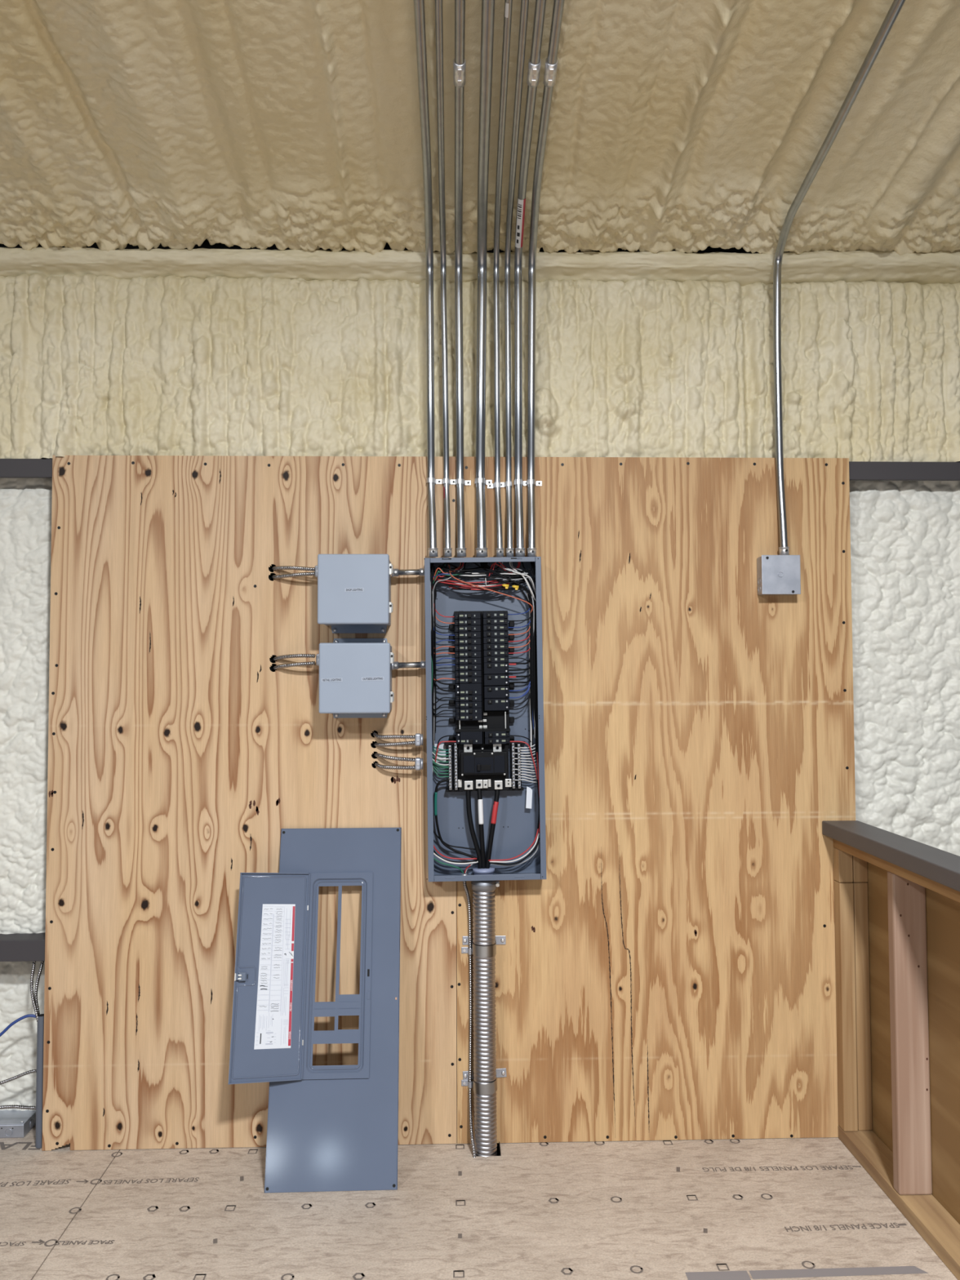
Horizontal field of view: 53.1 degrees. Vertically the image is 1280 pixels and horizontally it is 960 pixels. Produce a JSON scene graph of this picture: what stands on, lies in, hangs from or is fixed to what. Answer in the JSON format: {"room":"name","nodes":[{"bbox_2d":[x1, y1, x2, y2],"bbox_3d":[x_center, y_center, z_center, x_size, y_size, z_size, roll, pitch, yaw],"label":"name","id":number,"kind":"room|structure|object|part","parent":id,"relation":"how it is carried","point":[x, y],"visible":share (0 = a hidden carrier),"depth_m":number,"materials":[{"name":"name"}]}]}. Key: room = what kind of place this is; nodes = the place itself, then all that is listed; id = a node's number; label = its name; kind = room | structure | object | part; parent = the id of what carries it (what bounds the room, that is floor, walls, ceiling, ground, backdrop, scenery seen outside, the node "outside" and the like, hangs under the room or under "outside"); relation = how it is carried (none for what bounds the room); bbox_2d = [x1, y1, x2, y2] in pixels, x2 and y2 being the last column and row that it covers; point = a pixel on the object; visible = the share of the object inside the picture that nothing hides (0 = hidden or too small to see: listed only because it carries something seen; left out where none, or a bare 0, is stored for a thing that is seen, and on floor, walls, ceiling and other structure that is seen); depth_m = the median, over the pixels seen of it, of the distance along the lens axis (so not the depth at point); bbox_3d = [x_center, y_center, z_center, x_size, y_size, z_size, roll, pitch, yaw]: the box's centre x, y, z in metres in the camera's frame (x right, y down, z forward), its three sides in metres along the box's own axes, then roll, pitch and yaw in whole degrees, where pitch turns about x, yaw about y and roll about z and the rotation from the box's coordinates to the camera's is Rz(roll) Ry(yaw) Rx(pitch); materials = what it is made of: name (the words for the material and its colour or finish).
{"room":"electrical room","nodes":[
{"label":"electrical room","id":0,"kind":"room"},
{"bbox_2d":[0,960,44,1111],"bbox_3d":[-1.535,1.242,3.022,0.700,0.580,0.073,0,-2,-7],"label":"wall","id":1,"kind":"structure","parent":0,"point":[18,1045],"depth_m":3.01,"materials":[{"name":"plastic"}]},
{"bbox_2d":[0,478,52,933],"bbox_3d":[-1.520,0.201,2.977,0.633,1.416,0.065,0,-2,-8],"label":"wall","id":2,"kind":"structure","parent":0,"point":[25,504],"depth_m":2.97,"materials":[{"name":"plastic"}]},
{"bbox_2d":[0,1124,957,1279],"bbox_3d":[-0.120,1.427,0.789,4.600,0.022,4.660,0,-2,-2],"label":"floor","id":3,"kind":"structure","parent":0,"point":[776,1208],"depth_m":2.47,"materials":[{"name":"grey wood"}]},
{"bbox_2d":[0,1109,35,1137],"bbox_3d":[-1.444,1.486,2.964,0.127,0.045,0.120,0,-2,-2],"label":"junction box","id":4,"kind":"object","parent":3,"relation":"on","point":[13,1123],"visible":0.85,"depth_m":2.93,"materials":[{"name":"grey metal"}]},
{"bbox_2d":[35,1013,44,1147],"bbox_3d":[-1.308,1.312,2.862,0.025,0.383,0.025,0,-2,-2],"label":"conduit","id":5,"kind":"object","parent":3,"relation":"on","point":[40,1028],"visible":0.77,"depth_m":2.85,"materials":[{"name":"grey plastic"}]},
{"bbox_2d":[0,1104,35,1110],"bbox_3d":[-1.405,1.395,2.862,0.181,0.023,0.019,0,-2,-8],"label":"cable","id":6,"kind":"object","parent":5,"relation":"attached to","point":[10,1106],"visible":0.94,"depth_m":2.86,"materials":[{"name":"grey metal"}]},
{"bbox_2d":[0,1013,35,1036],"bbox_3d":[-1.393,1.165,2.842,0.174,0.102,0.011,1,-2,-19],"label":"cable","id":7,"kind":"object","parent":5,"relation":"attached to","point":[11,1024],"visible":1,"depth_m":2.85,"materials":[{"name":"blue plastic"}]},
{"bbox_2d":[0,1069,36,1084],"bbox_3d":[-1.405,1.314,2.866,0.184,0.058,0.018,0,-2,-8],"label":"cable","id":8,"kind":"object","parent":5,"relation":"attached to","point":[24,1073],"visible":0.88,"depth_m":2.87,"materials":[{"name":"grey metal"}]},
{"bbox_2d":[41,455,457,1151],"bbox_3d":[-0.682,0.470,2.900,1.219,2.062,0.031,0,-2,-2],"label":"plywood sheet","id":9,"kind":"object","parent":3,"relation":"on","point":[180,758],"visible":0.8,"depth_m":2.89,"materials":[{"name":"brown wood"}]},
{"bbox_2d":[317,554,393,633],"bbox_3d":[-0.361,-0.144,2.838,0.215,0.240,0.160,0,-2,-2],"label":"enclosure","id":10,"kind":"object","parent":9,"relation":"attached to","point":[354,590],"visible":1,"depth_m":2.76,"materials":[{"name":"metal"}]},
{"bbox_2d":[314,564,317,577],"bbox_3d":[-0.478,-0.204,2.856,0.024,0.036,0.033,0,-2,-2],"label":"connector","id":11,"kind":"object","parent":10,"relation":"attached to","point":[316,566],"visible":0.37,"depth_m":2.84,"materials":[{"name":"metal"}]},
{"bbox_2d":[271,571,314,578],"bbox_3d":[-0.568,-0.193,2.886,0.168,0.016,0.032,-1,-3,29],"label":"cable","id":12,"kind":"object","parent":11,"relation":"attached to","point":[303,574],"visible":1,"depth_m":2.87,"materials":[{"name":"grey metal"}]},
{"bbox_2d":[271,565,315,571],"bbox_3d":[-0.568,-0.215,2.887,0.168,0.025,0.032,-1,-3,29],"label":"cable","id":13,"kind":"object","parent":11,"relation":"attached to","point":[279,567],"visible":1,"depth_m":2.87,"materials":[{"name":"grey metal"}]},
{"bbox_2d":[319,638,394,718],"bbox_3d":[-0.356,0.112,2.828,0.214,0.240,0.160,0,-2,-2],"label":"enclosure","id":14,"kind":"object","parent":9,"relation":"attached to","point":[355,674],"visible":1,"depth_m":2.75,"materials":[{"name":"metal"}]},
{"bbox_2d":[315,653,319,666],"bbox_3d":[-0.472,0.059,2.846,0.024,0.036,0.033,0,-2,-2],"label":"connector","id":15,"kind":"object","parent":14,"relation":"attached to","point":[317,655],"visible":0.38,"depth_m":2.83,"materials":[{"name":"metal"}]},
{"bbox_2d":[271,653,315,661],"bbox_3d":[-0.564,0.052,2.876,0.165,0.021,0.032,-2,-3,30],"label":"cable","id":16,"kind":"object","parent":15,"relation":"attached to","point":[291,655],"visible":1,"depth_m":2.86,"materials":[{"name":"grey metal"}]},
{"bbox_2d":[271,661,315,670],"bbox_3d":[-0.564,0.076,2.875,0.165,0.025,0.032,-2,-3,30],"label":"cable","id":17,"kind":"object","parent":15,"relation":"attached to","point":[313,663],"visible":1,"depth_m":2.85,"materials":[{"name":"grey metal"}]},
{"bbox_2d":[426,477,441,484],"bbox_3d":[-0.140,-0.484,2.925,0.048,0.016,0.027,0,-2,-2],"label":"strap","id":18,"kind":"object","parent":9,"relation":"attached to","point":[428,479],"visible":1,"depth_m":2.92,"materials":[{"name":"metal"}]},
{"bbox_2d":[442,478,456,484],"bbox_3d":[-0.093,-0.483,2.930,0.042,0.016,0.021,0,-2,-2],"label":"strap","id":19,"kind":"object","parent":9,"relation":"attached to","point":[452,482],"visible":1,"depth_m":2.93,"materials":[{"name":"metal"}]},
{"bbox_2d":[423,556,546,881],"bbox_3d":[0.013,0.230,2.863,0.367,0.953,0.102,-1,-2,-2],"label":"breaker panel","id":20,"kind":"object","parent":9,"relation":"attached to","point":[486,788],"visible":1,"depth_m":2.86,"materials":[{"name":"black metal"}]},
{"bbox_2d":[391,568,424,577],"bbox_3d":[-0.212,-0.203,2.875,0.105,0.029,0.029,0,-2,-2],"label":"conduit nipple","id":21,"kind":"object","parent":20,"relation":"attached to","point":[420,571],"visible":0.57,"depth_m":2.87,"materials":[{"name":"silver metal"}]},
{"bbox_2d":[391,660,426,670],"bbox_3d":[-0.210,0.074,2.864,0.107,0.029,0.029,0,-2,-2],"label":"conduit nipple","id":22,"kind":"object","parent":20,"relation":"attached to","point":[396,664],"visible":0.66,"depth_m":2.86,"materials":[{"name":"silver metal"}]},
{"bbox_2d":[414,733,422,746],"bbox_3d":[-0.181,0.296,2.854,0.024,0.037,0.033,0,-2,-2],"label":"connector","id":23,"kind":"object","parent":20,"relation":"attached to","point":[418,737],"visible":1,"depth_m":2.84,"materials":[{"name":"metal"}]},
{"bbox_2d":[371,730,414,738],"bbox_3d":[-0.264,0.285,2.875,0.158,0.022,0.042,-1,-3,27],"label":"cable","id":24,"kind":"object","parent":23,"relation":"attached to","point":[374,733],"visible":1,"depth_m":2.86,"materials":[{"name":"grey metal"}]},
{"bbox_2d":[373,740,414,746],"bbox_3d":[-0.262,0.311,2.877,0.155,0.022,0.038,-1,-3,27],"label":"cable","id":25,"kind":"object","parent":23,"relation":"attached to","point":[405,743],"visible":1,"depth_m":2.86,"materials":[{"name":"grey metal"}]},
{"bbox_2d":[414,757,422,770],"bbox_3d":[-0.181,0.367,2.851,0.024,0.037,0.033,0,-2,-2],"label":"connector","id":26,"kind":"object","parent":20,"relation":"attached to","point":[418,761],"visible":1,"depth_m":2.84,"materials":[{"name":"metal"}]},
{"bbox_2d":[373,761,415,769],"bbox_3d":[-0.261,0.377,2.873,0.154,0.019,0.040,-1,-3,28],"label":"cable","id":27,"kind":"object","parent":26,"relation":"attached to","point":[376,764],"visible":1,"depth_m":2.85,"materials":[{"name":"grey metal"}]},
{"bbox_2d":[373,752,415,761],"bbox_3d":[-0.261,0.351,2.874,0.155,0.023,0.038,-1,-3,28],"label":"cable","id":28,"kind":"object","parent":26,"relation":"attached to","point":[375,754],"visible":1,"depth_m":2.85,"materials":[{"name":"grey metal"}]},
{"bbox_2d":[413,0,438,556],"bbox_3d":[-0.133,-0.934,2.073,0.037,1.306,1.764,0,-2,-1],"label":"conduit","id":29,"kind":"object","parent":20,"relation":"attached to","point":[419,5],"visible":1,"depth_m":2.87,"materials":[{"name":"metal"}]},
{"bbox_2d":[434,0,452,556],"bbox_3d":[-0.080,-0.934,2.076,0.036,1.305,1.761,0,-2,-2],"label":"conduit","id":30,"kind":"object","parent":20,"relation":"attached to","point":[437,3],"visible":1,"depth_m":2.88,"materials":[{"name":"metal"}]},
{"bbox_2d":[453,0,466,556],"bbox_3d":[-0.042,-0.935,2.075,0.034,1.306,1.766,0,-2,-1],"label":"conduit","id":31,"kind":"object","parent":20,"relation":"attached to","point":[459,61],"visible":1,"depth_m":2.87,"materials":[{"name":"metal"}]},
{"bbox_2d":[462,880,475,1157],"bbox_3d":[-0.032,1.114,2.830,0.035,0.821,0.083,0,-2,-11],"label":"cable","id":32,"kind":"object","parent":20,"relation":"attached to","point":[464,883],"visible":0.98,"depth_m":2.86,"materials":[{"name":"grey metal"}]},
{"bbox_2d":[471,880,499,1156],"bbox_3d":[0.017,1.134,2.831,0.082,0.865,0.074,0,-2,-2],"label":"conduit","id":33,"kind":"object","parent":20,"relation":"attached to","point":[483,895],"visible":0.9,"depth_m":2.81,"materials":[{"name":"metal"}]},
{"bbox_2d":[475,0,495,557],"bbox_3d":[0.018,-0.935,2.074,0.037,1.307,1.770,0,-2,-1],"label":"conduit","id":34,"kind":"object","parent":20,"relation":"attached to","point":[487,20],"visible":1,"depth_m":2.87,"materials":[{"name":"metal"}]},
{"bbox_3d":[0.017,0.374,2.817,0.029,0.016,0.004,0,-2,-2],"label":"rating plate","id":35,"kind":"part","parent":20,"relation":"part of","materials":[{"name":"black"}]},
{"bbox_2d":[493,0,512,556],"bbox_3d":[0.065,-0.935,2.079,0.029,1.305,1.764,0,-2,-1],"label":"conduit","id":36,"kind":"object","parent":20,"relation":"attached to","point":[508,3],"visible":1,"depth_m":2.88,"materials":[{"name":"metal"}]},
{"bbox_2d":[504,0,528,556],"bbox_3d":[0.100,-0.935,2.080,0.025,1.306,1.765,0,-2,-1],"label":"conduit","id":37,"kind":"object","parent":20,"relation":"attached to","point":[524,3],"visible":1,"depth_m":2.88,"materials":[{"name":"metal"}]},
{"bbox_2d":[514,0,546,556],"bbox_3d":[0.135,-0.936,2.079,0.034,1.306,1.769,0,-2,-1],"label":"conduit","id":38,"kind":"object","parent":20,"relation":"attached to","point":[535,61],"visible":1,"depth_m":2.88,"materials":[{"name":"metal"}]},
{"bbox_2d":[526,0,564,556],"bbox_3d":[0.177,-0.936,2.079,0.036,1.306,1.770,0,-2,-2],"label":"conduit","id":39,"kind":"object","parent":20,"relation":"attached to","point":[551,61],"visible":1,"depth_m":2.88,"materials":[{"name":"metal"}]},
{"bbox_2d":[227,827,401,1192],"bbox_3d":[-0.460,1.028,2.739,0.459,0.939,0.249,0,-2,-2],"label":"panel cover","id":40,"kind":"object","parent":3,"relation":"on","point":[330,1127],"visible":1,"depth_m":2.71,"materials":[{"name":"grey metal"}]},
{"bbox_3d":[-0.592,0.945,2.716,0.193,0.558,0.068,0,-17,-2],"label":"door","id":41,"kind":"part","parent":40,"relation":"part of","materials":[{"name":"grey metal"}]},
{"bbox_3d":[-0.407,0.955,2.757,0.188,0.558,0.006,0,-17,-2],"label":"trim frame","id":42,"kind":"part","parent":40,"relation":"part of","materials":[{"name":"grey metal"}]},
{"bbox_2d":[498,1142,501,1155],"bbox_3d":[0.021,1.521,2.823,0.078,0.056,0.075,0,-2,-2],"label":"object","id":43,"kind":"structure","parent":3,"relation":"in","point":[500,1153],"depth_m":2.86,"materials":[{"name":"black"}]},
{"bbox_2d":[455,456,855,1143],"bbox_3d":[0.538,0.468,2.929,1.218,2.062,0.019,0,-2,-2],"label":"plywood sheet","id":44,"kind":"object","parent":3,"relation":"on","point":[670,973],"visible":0.92,"depth_m":2.92,"materials":[{"name":"brown wood"}]},
{"bbox_2d":[455,478,471,485],"bbox_3d":[-0.051,-0.481,2.928,0.048,0.016,0.027,0,-2,-2],"label":"strap","id":45,"kind":"object","parent":44,"relation":"attached to","point":[467,482],"visible":1,"depth_m":2.92,"materials":[{"name":"metal"}]},
{"bbox_2d":[461,946,472,955],"bbox_3d":[-0.039,0.930,2.875,0.034,0.018,0.018,0,-2,-2],"label":"clip","id":46,"kind":"object","parent":44,"relation":"attached to","point":[464,949],"visible":0.95,"depth_m":2.88,"materials":[{"name":"metal"}]},
{"bbox_2d":[461,1080,472,1088],"bbox_3d":[-0.038,1.321,2.859,0.034,0.018,0.018,0,-2,-2],"label":"clip","id":47,"kind":"object","parent":44,"relation":"attached to","point":[464,1082],"visible":0.98,"depth_m":2.86,"materials":[{"name":"metal"}]},
{"bbox_2d":[474,477,492,484],"bbox_3d":[0.011,-0.483,2.927,0.054,0.016,0.033,0,-2,-2],"label":"strap","id":48,"kind":"object","parent":44,"relation":"attached to","point":[477,480],"visible":1,"depth_m":2.92,"materials":[{"name":"metal"}]},
{"bbox_2d":[462,935,506,957],"bbox_3d":[0.014,0.907,2.846,0.130,0.040,0.080,0,-2,-2],"label":"strap","id":49,"kind":"object","parent":44,"relation":"attached to","point":[478,951],"visible":0.98,"depth_m":2.82,"materials":[{"name":"metal"}]},
{"bbox_2d":[462,1067,506,1094],"bbox_3d":[0.015,1.301,2.830,0.131,0.046,0.080,0,-2,-2],"label":"strap","id":50,"kind":"object","parent":44,"relation":"attached to","point":[490,1088],"visible":0.86,"depth_m":2.80,"materials":[{"name":"metal"}]},
{"bbox_2d":[487,482,501,488],"bbox_3d":[0.043,-0.472,2.933,0.042,0.016,0.021,0,-2,-2],"label":"strap","id":51,"kind":"object","parent":44,"relation":"attached to","point":[492,486],"visible":1,"depth_m":2.93,"materials":[{"name":"metal"}]},
{"bbox_2d":[501,480,512,487],"bbox_3d":[0.078,-0.475,2.934,0.042,0.016,0.021,0,-2,-2],"label":"strap","id":52,"kind":"object","parent":44,"relation":"attached to","point":[508,482],"visible":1,"depth_m":2.93,"materials":[{"name":"metal"}]},
{"bbox_2d":[513,479,527,485],"bbox_3d":[0.127,-0.480,2.933,0.048,0.016,0.027,0,-2,-2],"label":"strap","id":53,"kind":"object","parent":44,"relation":"attached to","point":[516,481],"visible":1,"depth_m":2.92,"materials":[{"name":"metal"}]},
{"bbox_2d":[526,479,542,485],"bbox_3d":[0.166,-0.481,2.934,0.048,0.016,0.027,0,-2,-2],"label":"strap","id":54,"kind":"object","parent":44,"relation":"attached to","point":[528,481],"visible":1,"depth_m":2.93,"materials":[{"name":"metal"}]},
{"bbox_2d":[756,555,800,595],"bbox_3d":[0.909,-0.197,2.929,0.118,0.119,0.057,0,-2,-2],"label":"junction box","id":55,"kind":"object","parent":44,"relation":"attached to","point":[777,575],"visible":1,"depth_m":2.90,"materials":[{"name":"grey metal"}]},
{"bbox_2d":[773,0,905,555],"bbox_3d":[0.919,-0.942,2.094,0.053,1.303,1.785,0,-2,0],"label":"conduit","id":56,"kind":"object","parent":55,"relation":"attached to","point":[896,6],"visible":1,"depth_m":2.88,"materials":[{"name":"metal"}]},
{"bbox_2d":[838,1125,959,1279],"bbox_3d":[1.159,1.426,1.596,0.089,0.038,2.598,0,-2,-2],"label":"plate","id":57,"kind":"object","parent":3,"relation":"on","point":[936,1226],"visible":0.74,"depth_m":2.46,"materials":[{"name":"brown wood"}]},
{"bbox_2d":[834,880,857,1131],"bbox_3d":[1.099,1.094,2.887,0.043,0.730,0.045,0,-2,-2],"label":"stud","id":58,"kind":"object","parent":57,"relation":"on","point":[843,891],"visible":0.89,"depth_m":2.87,"materials":[{"name":"brown wood"}]},
{"bbox_2d":[833,847,853,882],"bbox_3d":[1.098,0.679,2.906,0.043,0.098,0.041,0,-2,-2],"label":"blocking","id":59,"kind":"object","parent":58,"relation":"on","point":[842,861],"visible":0.76,"depth_m":2.89,"materials":[{"name":"brown wood"}]},
{"bbox_2d":[852,881,872,1130],"bbox_3d":[1.144,1.094,2.890,0.043,0.730,0.041,0,-2,-2],"label":"stud","id":60,"kind":"object","parent":57,"relation":"on","point":[860,909],"visible":0.69,"depth_m":2.87,"materials":[{"name":"brown wood"}]},
{"bbox_2d":[852,855,867,882],"bbox_3d":[1.143,0.679,2.907,0.043,0.098,0.041,0,-2,-2],"label":"blocking","id":61,"kind":"object","parent":60,"relation":"on","point":[860,866],"visible":0.44,"depth_m":2.89,"materials":[{"name":"brown wood"}]},
{"bbox_2d":[887,871,932,1195],"bbox_3d":[1.132,1.030,2.533,0.088,0.830,0.038,0,-2,-2],"label":"stud","id":62,"kind":"object","parent":57,"relation":"on","point":[907,923],"visible":0.9,"depth_m":2.52,"materials":[{"name":"brown wood"}]},
{"bbox_2d":[0,0,959,255],"bbox_3d":[0.030,-1.393,2.290,4.797,0.385,1.441,0,-2,-2],"label":"ceiling","id":63,"kind":"structure","parent":0,"point":[682,126],"depth_m":2.51,"materials":[{"name":"plastic"}]},
{"bbox_2d":[0,239,959,1155],"bbox_3d":[-0.137,0.177,3.033,4.700,3.160,0.340,0,-2,-2],"label":"wall","id":64,"kind":"structure","parent":0,"point":[91,365],"depth_m":2.99,"materials":[{"name":"plastic"}]},
{"bbox_2d":[30,961,39,1022],"bbox_3d":[-1.333,1.046,2.876,0.022,0.183,0.044,2,-3,-45],"label":"cable","id":65,"kind":"object","parent":64,"relation":"hanging from","point":[32,993],"visible":1,"depth_m":2.87,"materials":[{"name":"grey metal"}]},
{"bbox_2d":[34,960,44,1014],"bbox_3d":[-1.325,1.052,2.888,0.025,0.190,0.029,0,-2,-2],"label":"cable","id":66,"kind":"object","parent":64,"relation":"hanging from","point":[42,962],"visible":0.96,"depth_m":2.88,"materials":[{"name":"grey metal"}]},
{"bbox_2d":[0,917,457,961],"bbox_3d":[-0.385,0.929,3.005,2.900,0.063,0.220,0,-2,-2],"label":"trim","id":67,"kind":"structure","parent":64,"relation":"attached to","point":[17,947],"depth_m":2.87,"materials":[{"name":"metal"}]},
{"bbox_2d":[0,247,959,286],"bbox_3d":[0.009,-1.172,3.013,3.696,0.098,0.152,0,-2,-2],"label":"beam","id":68,"kind":"structure","parent":64,"relation":"attached to","point":[824,266],"depth_m":2.98,"materials":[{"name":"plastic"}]},
{"bbox_2d":[0,458,959,480],"bbox_3d":[0.026,-0.522,3.076,3.730,0.057,0.220,0,-2,-2],"label":"wall girt","id":69,"kind":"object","parent":64,"relation":"attached to","point":[9,468],"depth_m":3.00,"materials":[{"name":"metal"}]},
{"bbox_2d":[848,480,959,856],"bbox_3d":[1.506,0.345,3.051,0.911,1.716,0.072,0,-2,2],"label":"wall","id":70,"kind":"structure","parent":0,"point":[905,535],"depth_m":3.06,"materials":[{"name":"plastic"}]},
{"bbox_2d":[866,862,959,1224],"bbox_3d":[1.209,0.993,1.616,0.014,0.905,2.599,0,-2,-2],"label":"wall","id":71,"kind":"structure","parent":0,"point":[942,912],"depth_m":2.48,"materials":[{"name":"brown wood"}]},
{"bbox_2d":[833,839,959,902],"bbox_3d":[1.157,0.559,1.632,0.089,0.038,2.598,0,-2,-2],"label":"plate","id":72,"kind":"object","parent":71,"relation":"attached to","point":[954,895],"visible":0.29,"depth_m":2.48,"materials":[{"name":"brown wood"}]},
{"bbox_2d":[822,820,959,891],"bbox_3d":[1.135,0.519,1.633,0.112,0.042,2.599,0,-2,-2],"label":"board","id":73,"kind":"object","parent":72,"relation":"on","point":[942,867],"visible":1,"depth_m":2.47,"materials":[{"name":"grey wood"}]}
]}

